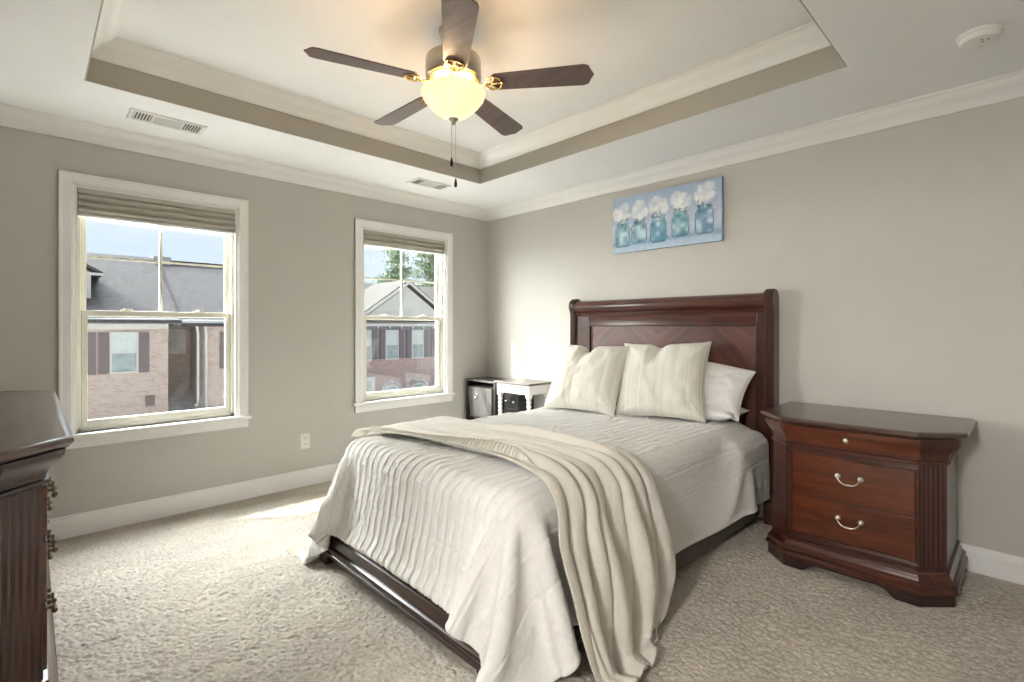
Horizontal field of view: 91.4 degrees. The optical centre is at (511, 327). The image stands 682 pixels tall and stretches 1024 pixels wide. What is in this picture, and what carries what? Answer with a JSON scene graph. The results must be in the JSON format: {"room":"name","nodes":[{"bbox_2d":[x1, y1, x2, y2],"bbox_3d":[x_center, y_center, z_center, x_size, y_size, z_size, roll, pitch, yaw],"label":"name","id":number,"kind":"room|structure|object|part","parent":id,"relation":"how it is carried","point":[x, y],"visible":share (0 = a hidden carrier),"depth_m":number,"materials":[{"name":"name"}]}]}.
{"room":"bedroom","nodes":[
{"label":"bedroom","id":0,"kind":"room"},
{"bbox_2d":[0,126,487,518],"bbox_3d":[-1.743,-0.140,3.897,4.280,2.750,0.140,0,0,-44],"label":"wall","id":1,"kind":"structure","parent":0,"point":[302,238],"depth_m":3.69,"materials":[{"name":"beige paint"}]},
{"bbox_2d":[58,170,251,449],"bbox_3d":[-2.313,-0.103,3.305,1.057,1.635,0.150,0,0,-44],"label":"window","id":2,"kind":"structure","parent":1,"relation":"in","point":[73,315],"depth_m":3.17,"materials":[{"name":"white paint"}]},
{"bbox_3d":[-2.349,-0.441,3.342,0.811,0.737,0.026,0,0,-44],"label":"sash","id":3,"kind":"part","parent":2,"relation":"part of","materials":[{"name":"beige plastic"}]},
{"bbox_3d":[-2.326,0.250,3.318,0.811,0.716,0.027,0,0,-44],"label":"sash","id":4,"kind":"part","parent":2,"relation":"part of","materials":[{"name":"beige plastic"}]},
{"bbox_3d":[-2.337,-0.104,3.330,0.855,1.469,0.080,0,0,-44],"label":"frame","id":5,"kind":"part","parent":2,"relation":"part of","materials":[{"name":"beige plastic"}]},
{"bbox_2d":[77,187,234,234],"bbox_3d":[-2.293,-0.752,3.284,0.849,0.173,0.058,0,0,-44],"label":"cellular shade","id":6,"kind":"object","parent":2,"relation":"attached to","point":[96,204],"visible":1,"depth_m":3.23,"materials":[{"name":"fabric"}]},
{"bbox_3d":[-2.296,-0.679,3.287,0.845,0.018,0.046,0,0,-44],"label":"rail","id":7,"kind":"part","parent":6,"relation":"part of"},
{"bbox_3d":[-2.291,0.643,3.282,1.057,0.026,0.085,0,0,-44],"label":"sill","id":8,"kind":"part","parent":2,"relation":"part of","materials":[{"name":"white paint"}]},
{"bbox_2d":[47,463,338,539],"bbox_3d":[-1.688,1.171,3.841,4.000,0.128,0.016,0,0,-44],"label":"baseboard","id":9,"kind":"structure","parent":1,"relation":"attached to","point":[64,527],"depth_m":3.33,"materials":[{"name":"white paint"}]},
{"bbox_2d":[300,433,309,448],"bbox_3d":[-1.618,0.886,3.913,0.074,0.118,0.009,0,0,-44],"label":"wall outlet","id":10,"kind":"object","parent":1,"relation":"attached to","point":[304,438],"visible":1,"depth_m":3.91,"materials":[{"name":"white plastic"}]},
{"bbox_2d":[352,218,454,412],"bbox_3d":[-0.986,-0.103,4.585,1.055,1.635,0.150,0,0,-44],"label":"window","id":11,"kind":"structure","parent":1,"relation":"in","point":[443,318],"depth_m":4.62,"materials":[{"name":"white paint"}]},
{"bbox_3d":[-0.999,0.250,4.598,0.809,0.716,0.027,0,0,-44],"label":"sash","id":12,"kind":"part","parent":11,"relation":"part of","materials":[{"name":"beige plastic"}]},
{"bbox_3d":[-0.963,0.643,4.562,1.055,0.026,0.085,0,0,-44],"label":"sill","id":13,"kind":"part","parent":11,"relation":"part of","materials":[{"name":"white paint"}]},
{"bbox_3d":[-1.010,-0.104,4.610,0.853,1.469,0.080,0,0,-44],"label":"frame","id":14,"kind":"part","parent":11,"relation":"part of","materials":[{"name":"beige plastic"}]},
{"bbox_2d":[364,230,444,254],"bbox_3d":[-0.966,-0.772,4.564,0.847,0.133,0.058,0,0,-44],"label":"cellular shade","id":15,"kind":"object","parent":11,"relation":"attached to","point":[371,238],"visible":0.93,"depth_m":4.52,"materials":[{"name":"fabric"}]},
{"bbox_3d":[-0.968,-0.719,4.567,0.843,0.018,0.046,0,0,-44],"label":"rail","id":16,"kind":"part","parent":15,"relation":"part of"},
{"bbox_3d":[-1.021,-0.441,4.622,0.809,0.737,0.026,0,0,-44],"label":"sash","id":17,"kind":"part","parent":11,"relation":"part of","materials":[{"name":"beige plastic"}]},
{"bbox_2d":[0,0,1023,208],"bbox_3d":[-0.271,-1.370,2.371,4.280,0.330,4.380,0,0,-44],"label":"ceiling","id":18,"kind":"structure","parent":0,"point":[892,51],"depth_m":2.48,"materials":[{"name":"paint"}]},
{"bbox_2d":[126,108,207,135],"bbox_3d":[-2.012,-1.201,2.922,0.370,0.008,0.170,0,0,-44],"label":"ceiling vent","id":19,"kind":"object","parent":18,"relation":"in","point":[133,114],"visible":1,"depth_m":2.91,"materials":[{"name":"white plastic"}]},
{"bbox_2d":[406,177,451,189],"bbox_3d":[-0.691,-1.201,4.175,0.340,0.008,0.170,0,0,-44],"label":"ceiling vent","id":20,"kind":"object","parent":18,"relation":"in","point":[416,181],"visible":1,"depth_m":4.16,"materials":[{"name":"white plastic"}]},
{"bbox_2d":[304,0,593,187],"bbox_3d":[-0.318,-1.042,2.414,1.254,0.745,1.212,0,0,-44],"label":"ceiling fan","id":21,"kind":"object","parent":18,"relation":"hanging from","point":[452,88],"visible":1,"depth_m":2.28,"materials":[{"name":"brown wood"}]},
{"bbox_3d":[-0.655,-1.155,2.186,0.475,0.032,0.134,0,0,-27],"label":"blade","id":22,"kind":"part","parent":21,"relation":"part of","materials":[{"name":"brown wood"}]},
{"bbox_3d":[-0.579,-1.155,2.674,0.134,0.032,0.475,0,0,-44],"label":"blade","id":23,"kind":"part","parent":21,"relation":"part of","materials":[{"name":"brown wood"}]},
{"bbox_3d":[-0.278,-1.058,2.378,0.304,0.133,0.304,0,0,-44],"label":"lamp shade","id":24,"kind":"part","parent":21,"relation":"part of","materials":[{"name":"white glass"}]},
{"bbox_3d":[-0.212,-1.155,1.961,0.134,0.032,0.475,0,0,-9],"label":"blade","id":25,"kind":"part","parent":21,"relation":"part of","materials":[{"name":"brown wood"}]},
{"bbox_3d":[-0.086,-1.155,2.754,0.134,0.032,0.475,0,0,27],"label":"blade","id":26,"kind":"part","parent":21,"relation":"part of","materials":[{"name":"brown wood"}]},
{"bbox_3d":[0.139,-1.155,2.311,0.475,0.032,0.134,0,0,9],"label":"blade","id":27,"kind":"part","parent":21,"relation":"part of","materials":[{"name":"brown wood"}]},
{"bbox_2d":[91,0,830,168],"bbox_3d":[-0.268,-1.370,2.370,2.512,0.090,2.603,0,0,-44],"label":"trim","id":28,"kind":"structure","parent":18,"relation":"attached to","point":[808,38],"depth_m":2.87,"materials":[{"name":"white paint"}]},
{"bbox_2d":[84,0,846,183],"bbox_3d":[-0.268,-1.310,2.370,2.524,0.209,2.615,0,0,-44],"label":"tray ceiling edge","id":29,"kind":"structure","parent":18,"relation":"attached to","point":[825,60],"depth_m":2.92,"materials":[{"name":"paint"}]},
{"bbox_2d":[956,23,1003,49],"bbox_3d":[1.915,-1.185,2.048,0.144,0.040,0.144,0,0,-44],"label":"smoke detector","id":30,"kind":"object","parent":18,"relation":"attached to","point":[981,36],"visible":1,"depth_m":2.02,"materials":[{"name":"white plastic"}]},
{"bbox_2d":[48,480,1023,681],"bbox_3d":[-0.321,1.241,2.321,4.140,0.014,4.103,0,0,-44],"label":"floor","id":31,"kind":"structure","parent":0,"point":[224,592],"depth_m":2.12,"materials":[{"name":"carpet"}]},
{"bbox_2d":[0,391,73,681],"bbox_3d":[-2.123,0.784,1.888,0.633,0.902,1.885,0,0,-44],"label":"dresser","id":32,"kind":"object","parent":31,"relation":"on","point":[35,432],"visible":1,"depth_m":1.47,"materials":[{"name":"brown wood"}]},
{"bbox_3d":[-2.130,0.420,1.881,0.613,0.106,1.845,0,0,-44],"label":"crown moulding","id":33,"kind":"part","parent":32,"relation":"part of","materials":[{"name":"brown wood"}]},
{"bbox_3d":[-1.580,0.945,1.679,0.020,0.190,0.450,0,0,-44],"label":"drawer","id":34,"kind":"part","parent":32,"relation":"part of","materials":[{"name":"brown wood"}]},
{"bbox_3d":[-1.580,0.743,1.679,0.020,0.185,0.450,0,0,-44],"label":"drawer","id":35,"kind":"part","parent":32,"relation":"part of","materials":[{"name":"brown wood"}]},
{"bbox_3d":[-1.580,0.557,1.679,0.020,0.155,0.450,0,0,-44],"label":"drawer","id":36,"kind":"part","parent":32,"relation":"part of","materials":[{"name":"brown wood"}]},
{"bbox_3d":[-1.931,0.932,2.080,0.031,0.066,0.124,0,0,-44],"label":"handle","id":37,"kind":"part","parent":32,"relation":"part of","materials":[{"name":"gold metal"}]},
{"bbox_3d":[-1.931,0.730,2.080,0.031,0.066,0.124,0,0,-44],"label":"handle","id":38,"kind":"part","parent":32,"relation":"part of","materials":[{"name":"gold metal"}]},
{"bbox_3d":[-1.561,0.932,1.697,0.031,0.066,0.124,0,0,-44],"label":"handle","id":39,"kind":"part","parent":32,"relation":"part of","materials":[{"name":"gold metal"}]},
{"bbox_3d":[-1.561,0.730,1.697,0.031,0.066,0.124,0,0,-44],"label":"handle","id":40,"kind":"part","parent":32,"relation":"part of","materials":[{"name":"gold metal"}]},
{"bbox_3d":[-1.561,0.545,1.697,0.031,0.066,0.124,0,0,-44],"label":"handle","id":41,"kind":"part","parent":32,"relation":"part of","materials":[{"name":"gold metal"}]},
{"bbox_2d":[465,376,506,419],"bbox_3d":[-0.208,0.869,4.934,0.291,0.732,0.445,0,0,-44],"label":"organizer","id":42,"kind":"object","parent":31,"relation":"on","point":[477,380],"visible":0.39,"depth_m":4.92,"materials":[{"name":"brown laminate"}]},
{"bbox_3d":[-0.349,0.879,5.085,0.285,0.712,0.024,0,0,-44],"label":"panel","id":43,"kind":"part","parent":42,"relation":"part of","materials":[{"name":"brown laminate"}]},
{"bbox_2d":[468,384,492,416],"bbox_3d":[-0.223,0.718,4.924,0.286,0.285,0.347,0,0,-44],"label":"fabric bin","id":44,"kind":"object","parent":42,"relation":"on","point":[480,396],"visible":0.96,"depth_m":4.83,"materials":[{"name":"fabric"}]},
{"bbox_3d":[-0.064,0.879,4.789,0.285,0.712,0.024,0,0,-44],"label":"panel","id":45,"kind":"part","parent":42,"relation":"part of","materials":[{"name":"brown laminate"}]},
{"bbox_2d":[494,378,551,414],"bbox_3d":[0.105,0.860,4.570,0.325,0.750,0.455,0,0,-44],"label":"side table","id":46,"kind":"object","parent":31,"relation":"on","point":[527,387],"visible":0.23,"depth_m":4.47,"materials":[{"name":"white paint"}]},
{"bbox_3d":[-0.106,0.869,4.620,0.048,0.732,0.048,0,0,-44],"label":"leg","id":47,"kind":"part","parent":46,"relation":"part of","materials":[{"name":"white paint"}]},
{"bbox_2d":[503,393,533,412],"bbox_3d":[0.051,0.925,4.703,0.228,0.620,0.210,0,0,-44],"label":"chest","id":48,"kind":"object","parent":46,"relation":"on","point":[513,403],"visible":0.23,"depth_m":4.63,"materials":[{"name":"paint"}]},
{"bbox_3d":[-0.013,0.681,4.640,0.008,0.108,0.194,0,0,-44],"label":"drawer","id":49,"kind":"part","parent":48,"relation":"part of","materials":[{"name":"black paint"}]},
{"bbox_3d":[-0.013,0.801,4.640,0.008,0.108,0.194,0,0,-44],"label":"drawer","id":50,"kind":"part","parent":48,"relation":"part of","materials":[{"name":"black paint"}]},
{"bbox_3d":[0.147,0.869,4.357,0.048,0.732,0.048,0,0,-44],"label":"leg","id":51,"kind":"part","parent":46,"relation":"part of","materials":[{"name":"white paint"}]},
{"bbox_3d":[0.316,0.869,4.521,0.048,0.732,0.048,0,0,-44],"label":"leg","id":52,"kind":"part","parent":46,"relation":"part of","materials":[{"name":"white paint"}]},
{"bbox_2d":[320,288,778,674],"bbox_3d":[0.294,0.492,2.965,2.337,1.485,1.635,0,0,-44],"label":"bed","id":53,"kind":"object","parent":31,"relation":"on","point":[742,329],"visible":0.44,"depth_m":3.24,"materials":[{"name":"brown wood"}]},
{"bbox_3d":[-0.508,1.048,2.184,0.090,0.265,1.370,0,0,-44],"label":"footboard","id":54,"kind":"part","parent":53,"relation":"part of","materials":[{"name":"brown wood"}]},
{"bbox_2d":[297,407,769,681],"bbox_3d":[0.210,0.918,2.880,2.305,0.664,1.780,0,0,-44],"label":"quilt","id":55,"kind":"object","parent":53,"relation":"on","point":[475,534],"visible":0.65,"depth_m":2.14,"materials":[{"name":"white fabric"}]},
{"bbox_2d":[351,416,675,681],"bbox_3d":[-0.104,0.869,2.455,0.755,0.713,1.886,0,0,-44],"label":"throw blanket","id":56,"kind":"object","parent":55,"relation":"on","point":[617,551],"visible":1,"depth_m":1.95,"materials":[{"name":"beige fabric"}]},
{"bbox_2d":[544,344,629,416],"bbox_3d":[0.546,0.360,3.644,0.588,0.468,0.350,0,0,39],"label":"throw pillow","id":57,"kind":"object","parent":55,"relation":"on","point":[582,379],"visible":0.98,"depth_m":3.53,"materials":[{"name":"beige fabric"}]},
{"bbox_2d":[614,341,711,421],"bbox_3d":[1.012,0.349,3.379,0.606,0.519,0.344,0,0,30],"label":"throw pillow","id":58,"kind":"object","parent":55,"relation":"on","point":[669,380],"visible":0.96,"depth_m":3.27,"materials":[{"name":"beige fabric"}]},
{"bbox_2d":[705,406,749,420],"bbox_3d":[1.212,0.535,3.336,0.275,0.125,0.624,0,0,-44],"label":"bed pillow","id":59,"kind":"object","parent":55,"relation":"on","point":[711,413],"visible":0.31,"depth_m":3.12,"materials":[{"name":"white fabric"}]},
{"bbox_2d":[705,362,755,421],"bbox_3d":[1.241,0.373,3.345,0.232,0.404,0.702,0,0,-44],"label":"bed pillow","id":60,"kind":"object","parent":59,"relation":"on","point":[725,385],"visible":0.38,"depth_m":3.15,"materials":[{"name":"white fabric"}]},
{"bbox_3d":[0.547,0.496,4.304,0.115,1.478,0.058,0,0,-44],"label":"post","id":61,"kind":"part","parent":53,"relation":"part of","materials":[{"name":"brown wood"}]},
{"bbox_3d":[0.775,1.095,2.438,2.200,0.190,0.035,0,0,-44],"label":"rail","id":62,"kind":"part","parent":53,"relation":"part of","materials":[{"name":"brown wood"}]},
{"bbox_3d":[1.091,0.354,3.733,0.108,1.162,1.535,0,0,-44],"label":"headboard","id":63,"kind":"part","parent":53,"relation":"part of","materials":[{"name":"brown wood"}]},
{"bbox_3d":[1.118,0.449,3.699,0.012,0.932,1.327,0,0,-44],"label":"headboard panel","id":64,"kind":"part","parent":53,"relation":"part of","materials":[{"name":"brown wood"}]},
{"bbox_3d":[1.110,0.444,3.691,0.022,0.942,1.341,0,0,-44],"label":"bead moulding","id":65,"kind":"part","parent":53,"relation":"part of","materials":[{"name":"brown wood"}]},
{"bbox_3d":[1.641,0.496,3.168,0.115,1.478,0.058,0,0,-44],"label":"post","id":66,"kind":"part","parent":53,"relation":"part of","materials":[{"name":"brown wood"}]},
{"bbox_2d":[760,401,976,607],"bbox_3d":[1.808,0.847,2.604,0.638,0.776,0.862,0,0,-44],"label":"nightstand","id":67,"kind":"object","parent":31,"relation":"on","point":[863,494],"visible":1,"depth_m":2.38,"materials":[{"name":"brown wood"}]},
{"bbox_3d":[1.621,0.737,2.410,0.029,0.048,0.118,0,0,-44],"label":"handle","id":68,"kind":"part","parent":67,"relation":"part of","materials":[{"name":"grey metal"}]},
{"bbox_3d":[1.621,0.942,2.410,0.029,0.048,0.118,0,0,-44],"label":"handle","id":69,"kind":"part","parent":67,"relation":"part of","materials":[{"name":"grey metal"}]},
{"bbox_3d":[1.621,0.543,2.413,0.052,0.087,0.545,0,0,-44],"label":"frieze drawer","id":70,"kind":"part","parent":67,"relation":"part of","materials":[{"name":"brown wood"}]},
{"bbox_3d":[1.630,0.844,2.428,0.010,0.462,0.543,0,0,-44],"label":"frame","id":71,"kind":"part","parent":67,"relation":"part of","materials":[{"name":"brown wood"}]},
{"bbox_3d":[1.637,0.747,2.425,0.013,0.208,0.502,0,0,-44],"label":"drawer","id":72,"kind":"part","parent":67,"relation":"part of","materials":[{"name":"brown wood"}]},
{"bbox_3d":[1.637,0.952,2.425,0.013,0.194,0.502,0,0,-44],"label":"drawer","id":73,"kind":"part","parent":67,"relation":"part of","materials":[{"name":"brown wood"}]},
{"bbox_3d":[1.632,0.847,2.421,0.014,0.436,0.530,0,0,-44],"label":"frame moulding","id":74,"kind":"part","parent":67,"relation":"part of","materials":[{"name":"brown wood"}]},
{"bbox_2d":[488,97,1023,557],"bbox_3d":[1.268,-0.140,3.757,0.140,2.750,4.240,0,0,-44],"label":"wall","id":75,"kind":"structure","parent":0,"point":[893,257],"depth_m":2.84,"materials":[{"name":"beige paint"}]},
{"bbox_2d":[0,70,1023,220],"bbox_3d":[-0.271,-1.160,2.371,4.000,0.090,4.100,0,0,-44],"label":"trim","id":76,"kind":"structure","parent":75,"relation":"attached to","point":[1009,86],"depth_m":3.22,"materials":[{"name":"white paint"}]},
{"bbox_2d":[613,176,723,253],"bbox_3d":[1.142,-0.822,3.759,0.038,0.440,0.889,0,0,-44],"label":"canvas painting","id":77,"kind":"object","parent":75,"relation":"attached to","point":[692,213],"visible":1,"depth_m":3.69,"materials":[{"name":"paint"}]},
{"bbox_2d":[758,502,1023,584],"bbox_3d":[1.163,1.171,3.753,0.016,0.128,4.100,0,0,-44],"label":"baseboard","id":78,"kind":"structure","parent":75,"relation":"attached to","point":[999,565],"depth_m":2.48,"materials":[{"name":"white paint"}]},
{"label":"outside","id":79,"kind":"structure","parent":0,"visible":0},
{"bbox_3d":[-27.942,5.935,41.160,130.000,0.200,89.840,0,0,-44],"label":"ground","id":80,"kind":"structure","parent":79,"visible":0},
{"bbox_2d":[86,252,223,419],"bbox_3d":[-19.212,1.060,24.323,17.600,9.550,14.200,0,0,-44],"label":"townhouse","id":81,"kind":"structure","parent":80,"relation":"on","point":[137,365],"depth_m":21.49,"materials":[{"name":"red brick"}]},
{"bbox_2d":[88,333,95,374],"bbox_3d":[-16.110,0.985,19.082,0.350,1.620,0.052,0,0,-44],"label":"shutter","id":82,"kind":"object","parent":81,"relation":"hanging from","point":[91,336],"depth_m":19.11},
{"bbox_2d":[98,332,108,374],"bbox_3d":[-15.819,0.985,19.363,0.320,1.620,0.052,0,0,-44],"label":"shutter","id":83,"kind":"object","parent":81,"relation":"hanging from","point":[103,337],"depth_m":19.35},
{"bbox_3d":[-15.370,0.585,19.814,0.765,0.720,0.045,0,0,-44],"label":"pane","id":84,"kind":"part","parent":81,"relation":"part of","materials":[{"name":"white glass"}]},
{"bbox_3d":[-15.375,1.365,19.820,0.765,0.720,0.030,0,0,-44],"label":"pane","id":85,"kind":"part","parent":81,"relation":"part of","materials":[{"name":"clear glass"}]},
{"bbox_2d":[139,332,148,372],"bbox_3d":[-14.897,0.985,20.251,0.340,1.620,0.052,0,0,-44],"label":"shutter","id":86,"kind":"object","parent":81,"relation":"hanging from","point":[143,336],"depth_m":20.24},
{"bbox_2d":[145,395,154,406],"bbox_3d":[-14.758,2.970,20.387,0.310,0.430,0.050,0,0,-44],"label":"wall vent","id":87,"kind":"object","parent":81,"relation":"attached to","point":[149,399],"depth_m":20.38,"materials":[{"name":"metal"}]},
{"bbox_2d":[220,332,223,368],"bbox_3d":[-12.813,0.985,22.261,0.350,1.620,0.052,0,0,-44],"label":"shutter","id":88,"kind":"object","parent":81,"relation":"hanging from","point":[221,333],"depth_m":22.19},
{"bbox_2d":[373,248,418,283],"bbox_3d":[-13.703,-1.891,57.166,6.716,15.468,6.262,0,0,-12],"label":"pine tree","id":89,"kind":"object","parent":80,"relation":"on","point":[395,273],"visible":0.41,"depth_m":56.85,"materials":[{"name":"green plant"}]},
{"bbox_2d":[364,279,434,392],"bbox_3d":[-11.475,1.035,42.089,17.000,9.600,13.360,0,0,-44],"label":"townhouse","id":90,"kind":"structure","parent":80,"relation":"on","point":[400,353],"depth_m":36.75,"materials":[{"name":"red brick"}]},
{"bbox_3d":[-10.157,0.700,34.562,0.770,0.950,0.045,0,0,-44],"label":"pane","id":91,"kind":"part","parent":90,"relation":"part of","materials":[{"name":"white glass"}]},
{"bbox_3d":[-10.163,1.710,34.568,0.770,0.950,0.030,0,0,-44],"label":"pane","id":92,"kind":"part","parent":90,"relation":"part of","materials":[{"name":"clear glass"}]},
{"bbox_3d":[-10.197,4.760,34.424,1.200,2.150,0.030,0,0,-44],"label":"door panel","id":93,"kind":"part","parent":90,"relation":"part of","materials":[{"name":"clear glass"}]},
{"bbox_2d":[372,330,376,359],"bbox_3d":[-9.644,1.205,35.039,0.390,2.140,0.052,0,0,-44],"label":"shutter","id":94,"kind":"object","parent":90,"relation":"hanging from","point":[374,332],"depth_m":35.02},
{"bbox_2d":[380,330,384,358],"bbox_3d":[-9.191,1.205,35.476,0.390,2.140,0.052,0,0,-44],"label":"shutter","id":95,"kind":"object","parent":90,"relation":"hanging from","point":[382,332],"depth_m":35.47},
{"bbox_3d":[-8.654,1.710,36.022,0.900,0.950,0.030,0,0,-44],"label":"pane","id":96,"kind":"part","parent":90,"relation":"part of","materials":[{"name":"clear glass"}]},
{"bbox_3d":[-8.634,5.025,35.972,1.000,1.620,0.030,0,0,-44],"label":"pane","id":97,"kind":"part","parent":90,"relation":"part of","materials":[{"name":"clear glass"}]},
{"bbox_3d":[-8.649,0.700,36.017,0.900,0.950,0.045,0,0,-44],"label":"pane","id":98,"kind":"part","parent":90,"relation":"part of","materials":[{"name":"white glass"}]},
{"bbox_2d":[399,330,403,357],"bbox_3d":[-8.089,1.205,36.538,0.390,2.140,0.052,0,0,-44],"label":"shutter","id":99,"kind":"object","parent":90,"relation":"hanging from","point":[401,332],"depth_m":36.52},
{"bbox_2d":[406,330,410,357],"bbox_3d":[-7.628,1.205,36.982,0.390,2.140,0.052,0,0,-44],"label":"shutter","id":100,"kind":"object","parent":90,"relation":"hanging from","point":[408,332],"depth_m":36.93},
{"bbox_3d":[-7.090,0.700,37.519,0.890,0.950,0.045,0,0,-44],"label":"pane","id":101,"kind":"part","parent":90,"relation":"part of","materials":[{"name":"white glass"}]},
{"bbox_3d":[-7.096,1.710,37.525,0.890,0.950,0.030,0,0,-44],"label":"pane","id":102,"kind":"part","parent":90,"relation":"part of","materials":[{"name":"clear glass"}]},
{"bbox_2d":[424,330,427,356],"bbox_3d":[-6.534,1.205,38.037,0.390,2.140,0.052,0,0,-44],"label":"shutter","id":103,"kind":"object","parent":90,"relation":"hanging from","point":[425,331],"depth_m":38.01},
{"bbox_2d":[431,330,434,356],"bbox_3d":[-6.080,1.205,38.474,0.390,2.140,0.052,0,0,-44],"label":"shutter","id":104,"kind":"object","parent":90,"relation":"hanging from","point":[432,331],"depth_m":38.45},
{"bbox_2d":[411,252,434,286],"bbox_3d":[-10.407,-2.052,62.231,6.450,15.789,6.419,0,0,6],"label":"pine tree","id":105,"kind":"object","parent":80,"relation":"on","point":[428,265],"visible":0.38,"depth_m":61.55,"materials":[{"name":"green plant"}]}
]}

